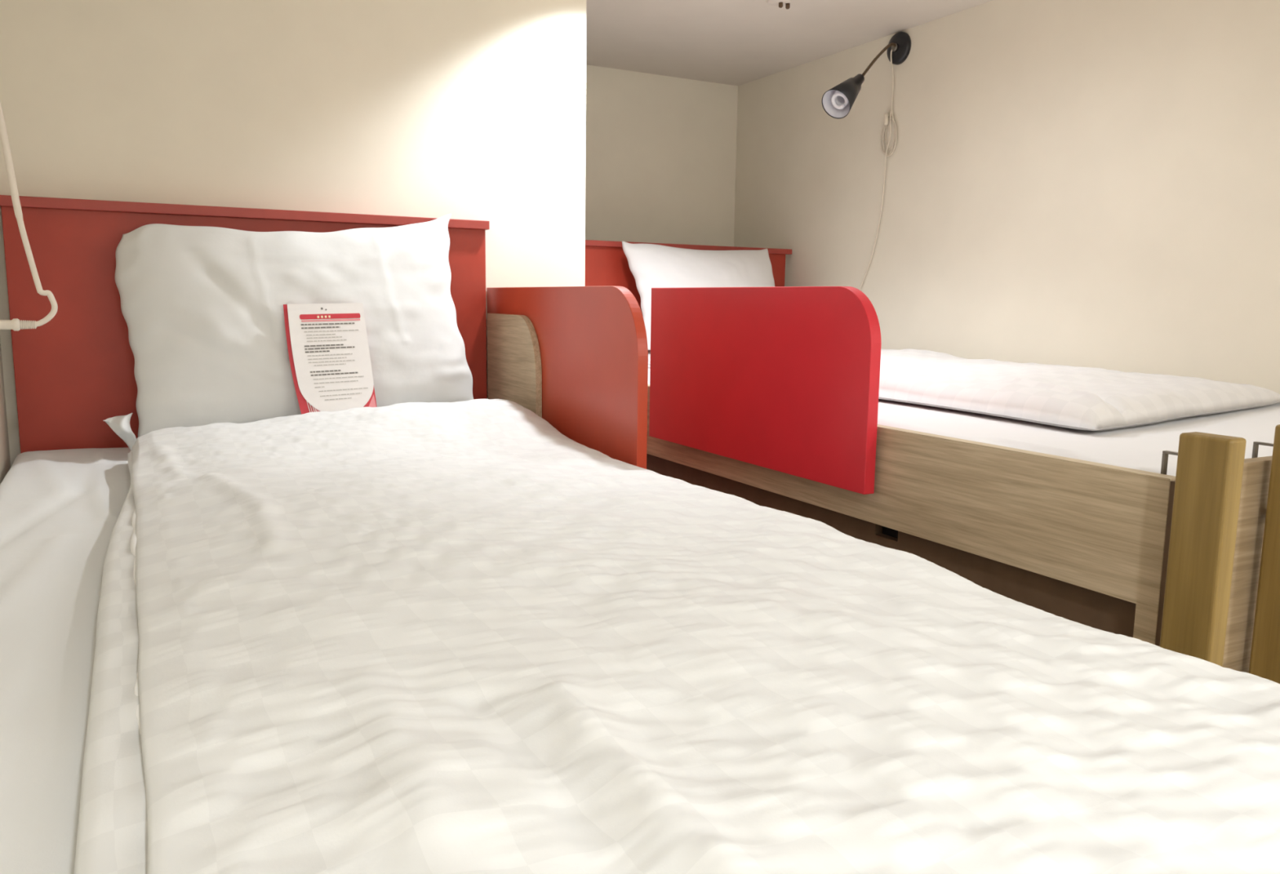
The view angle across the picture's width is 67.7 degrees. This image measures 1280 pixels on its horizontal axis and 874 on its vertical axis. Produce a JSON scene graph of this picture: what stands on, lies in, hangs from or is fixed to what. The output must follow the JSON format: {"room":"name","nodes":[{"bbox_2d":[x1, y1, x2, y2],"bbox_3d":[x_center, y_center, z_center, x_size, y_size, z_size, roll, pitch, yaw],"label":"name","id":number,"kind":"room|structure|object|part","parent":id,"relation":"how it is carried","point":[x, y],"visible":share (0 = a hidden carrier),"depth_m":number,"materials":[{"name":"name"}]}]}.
{"room":"hostel dormitory room","nodes":[
{"label":"hostel dormitory room","id":0,"kind":"room"},
{"bbox_2d":[0,339,10,484],"bbox_3d":[-0.697,0.242,0.772,0.100,2.381,4.741,-4,9,-28],"label":"wall","id":1,"kind":"structure","parent":0,"point":[5,461],"depth_m":1.83,"materials":[{"name":"beige paint"}]},
{"bbox_2d":[0,100,57,331],"bbox_3d":[-0.881,-0.433,1.284,0.132,0.577,0.033,-4,9,-28],"label":"power cord","id":2,"kind":"object","parent":1,"relation":"attached to","point":[15,324],"visible":1,"depth_m":1.33,"materials":[{"name":"white plastic"}]},
{"bbox_2d":[0,0,586,466],"bbox_3d":[-0.960,-0.035,2.672,1.253,2.381,1.109,-4,9,-28],"label":"wall partition","id":3,"kind":"structure","parent":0,"point":[464,109],"depth_m":2.07,"materials":[{"name":"beige paint"}]},
{"bbox_2d":[585,64,737,246],"bbox_3d":[-0.152,-0.168,3.670,1.122,2.381,0.100,-4,9,-28],"label":"wall","id":4,"kind":"structure","parent":0,"point":[660,150],"depth_m":3.60,"materials":[{"name":"beige paint"}]},
{"bbox_2d":[586,0,992,85],"bbox_3d":[0.410,-1.044,1.178,2.575,0.080,4.741,-4,9,-28],"label":"ceiling","id":5,"kind":"structure","parent":0,"point":[735,42],"depth_m":2.96,"materials":[{"name":"white paint"}]},
{"bbox_2d":[766,0,791,8],"bbox_3d":[0.387,-1.206,2.655,0.068,0.021,0.068,-4,9,-28],"label":"ceiling fitting","id":6,"kind":"object","parent":5,"relation":"attached to","point":[775,2],"visible":1,"depth_m":2.65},
{"bbox_3d":[0.387,-1.213,2.655,0.068,0.008,0.068,-4,9,-28],"label":"plate","id":7,"kind":"part","parent":6,"relation":"part of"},
{"bbox_2d":[733,0,1279,394],"bbox_3d":[1.484,0.105,1.935,0.100,2.381,4.741,-4,9,-28],"label":"wall","id":8,"kind":"structure","parent":0,"point":[1095,184],"depth_m":2.50,"materials":[{"name":"beige paint"}]},
{"bbox_2d":[822,31,911,290],"bbox_3d":[0.650,-0.774,2.951,0.424,0.948,0.216,-7,11,-44],"label":"wall lamp","id":9,"kind":"object","parent":8,"relation":"attached to","point":[838,100],"depth_m":2.90,"materials":[{"name":"black metal"}]},
{"bbox_3d":[0.598,-0.994,2.773,0.086,0.082,0.055,-4,9,-28],"label":"bulb","id":10,"kind":"part","parent":9,"relation":"part of","materials":[{"name":"white glass"}]},
{"bbox_3d":[0.607,-0.997,2.770,0.157,0.140,0.094,-4,9,-28],"label":"lamp shade","id":11,"kind":"part","parent":9,"relation":"part of","materials":[{"name":"black paint"}]},
{"bbox_3d":[0.755,-0.766,3.079,0.027,0.900,0.189,-2,9,-22],"label":"lamp cord","id":12,"kind":"part","parent":9,"relation":"part of","materials":[{"name":"white plastic"}]},
{"bbox_2d":[884,113,888,124],"bbox_3d":[0.773,-0.999,2.993,0.014,0.035,0.016,-4,9,-28],"label":"switch","id":13,"kind":"object","parent":9,"relation":"attached to","point":[886,115],"depth_m":2.99,"materials":[{"name":"white plastic"}]},
{"bbox_3d":[0.796,-1.202,2.943,0.019,0.095,0.095,-4,9,-28],"label":"wall plate","id":14,"kind":"part","parent":9,"relation":"part of","materials":[{"name":"black paint"}]},
{"bbox_3d":[0.377,1.391,1.529,2.575,0.080,4.741,-4,9,-28],"label":"floor","id":15,"kind":"structure","parent":0,"visible":0},
{"bbox_2d":[0,195,648,469],"bbox_3d":[-0.288,0.513,1.221,1.008,1.728,2.195,-4,9,-28],"label":"bunk bed","id":16,"kind":"object","parent":15,"relation":"on","point":[575,357],"visible":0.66,"depth_m":1.89,"materials":[{"name":"red wood"}]},
{"bbox_2d":[0,447,130,873],"bbox_3d":[-0.299,0.210,1.156,0.948,0.151,2.110,-4,9,-28],"label":"mattress","id":17,"kind":"object","parent":16,"relation":"on","point":[60,509],"visible":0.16,"depth_m":0.89,"materials":[{"name":"white fabric"}]},
{"bbox_2d":[102,213,473,450],"bbox_3d":[-0.701,-0.235,1.968,0.731,0.489,0.146,-4,9,-28],"label":"pillow","id":18,"kind":"object","parent":17,"relation":"on","point":[202,307],"visible":0.88,"depth_m":1.90,"materials":[{"name":"white fabric"}]},
{"bbox_2d":[74,399,1279,873],"bbox_3d":[-0.159,0.135,1.099,0.814,0.163,1.941,-4,9,-28],"label":"duvet","id":19,"kind":"object","parent":17,"relation":"on","point":[471,637],"visible":1,"depth_m":0.63,"materials":[{"name":"white fabric"}]},
{"bbox_2d":[283,302,377,414],"bbox_3d":[-0.625,-0.155,1.930,0.167,0.233,0.065,-4,9,-28],"label":"leaflet","id":20,"kind":"object","parent":19,"relation":"on","point":[328,348],"visible":0.95,"depth_m":1.93,"materials":[{"name":"white paper"}]},
{"bbox_3d":[-0.792,-0.158,2.071,0.953,0.620,0.018,-4,9,-28],"label":"headboard","id":21,"kind":"part","parent":16,"relation":"part of","materials":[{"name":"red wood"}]},
{"bbox_3d":[-0.180,-0.090,2.000,0.020,0.444,0.781,-4,9,-28],"label":"guard panel","id":22,"kind":"part","parent":16,"relation":"part of","materials":[{"name":"red laminate"}]},
{"bbox_2d":[585,240,1271,673],"bbox_3d":[0.551,0.352,2.383,1.138,1.738,2.242,-4,9,-28],"label":"bunk bed","id":23,"kind":"object","parent":15,"relation":"on","point":[767,397],"visible":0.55,"depth_m":1.51,"materials":[{"name":"red wood"}]},
{"bbox_3d":[0.048,-0.464,3.239,1.078,0.347,0.018,-4,9,-28],"label":"headboard","id":24,"kind":"part","parent":23,"relation":"part of","materials":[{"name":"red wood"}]},
{"bbox_3d":[0.199,-0.117,1.799,0.021,0.327,0.708,-4,9,-28],"label":"guard panel","id":25,"kind":"part","parent":23,"relation":"part of","materials":[{"name":"laminate"}]},
{"bbox_3d":[0.103,0.243,2.130,0.016,0.415,2.170,-4,9,-28],"label":"underbed panel","id":26,"kind":"part","parent":23,"relation":"part of","materials":[{"name":"brown wood"}]},
{"bbox_3d":[0.093,0.113,2.092,0.022,0.423,2.209,-4,9,-28],"label":"rail","id":27,"kind":"part","parent":23,"relation":"part of","materials":[{"name":"brown wood"}]},
{"bbox_2d":[648,351,1279,476],"bbox_3d":[0.569,-0.079,2.333,1.056,0.159,2.148,-4,9,-28],"label":"mattress","id":28,"kind":"object","parent":23,"relation":"on","point":[1140,447],"visible":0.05,"depth_m":1.50,"materials":[{"name":"white fabric"}]},
{"bbox_2d":[622,240,774,350],"bbox_3d":[0.236,-0.468,3.170,0.596,0.345,0.168,-4,9,-28],"label":"pillow","id":29,"kind":"object","parent":28,"relation":"on","point":[651,265],"visible":0.5,"depth_m":3.11,"materials":[{"name":"white fabric"}]},
{"bbox_2d":[648,348,1279,431],"bbox_3d":[0.709,-0.155,2.216,0.892,0.077,1.369,-4,9,-28],"label":"duvet","id":30,"kind":"object","parent":28,"relation":"on","point":[1076,397],"visible":0.7,"depth_m":1.70,"materials":[{"name":"white fabric"}]},
{"bbox_3d":[0.617,0.259,1.127,0.021,0.422,0.005,-4,9,-28],"label":"rail","id":31,"kind":"part","parent":23,"relation":"part of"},
{"bbox_2d":[1159,424,1279,684],"bbox_3d":[0.696,0.688,1.209,0.252,1.413,0.112,-4,9,-28],"label":"ladder","id":32,"kind":"object","parent":23,"relation":"attached to","point":[1210,467],"visible":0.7,"depth_m":1.05,"materials":[{"name":"brown wood"}]},
{"bbox_3d":[0.611,0.697,1.134,0.030,1.413,0.058,-4,9,-28],"label":"post","id":33,"kind":"part","parent":32,"relation":"part of","materials":[{"name":"brown wood"}]},
{"bbox_3d":[0.775,0.687,1.221,0.030,1.413,0.058,-4,9,-28],"label":"post","id":34,"kind":"part","parent":32,"relation":"part of","materials":[{"name":"brown wood"}]},
{"bbox_3d":[1.093,0.286,1.392,1.060,0.566,0.020,-4,9,-28],"label":"footboard","id":35,"kind":"part","parent":23,"relation":"part of","materials":[{"name":"brown wood"}]}
]}

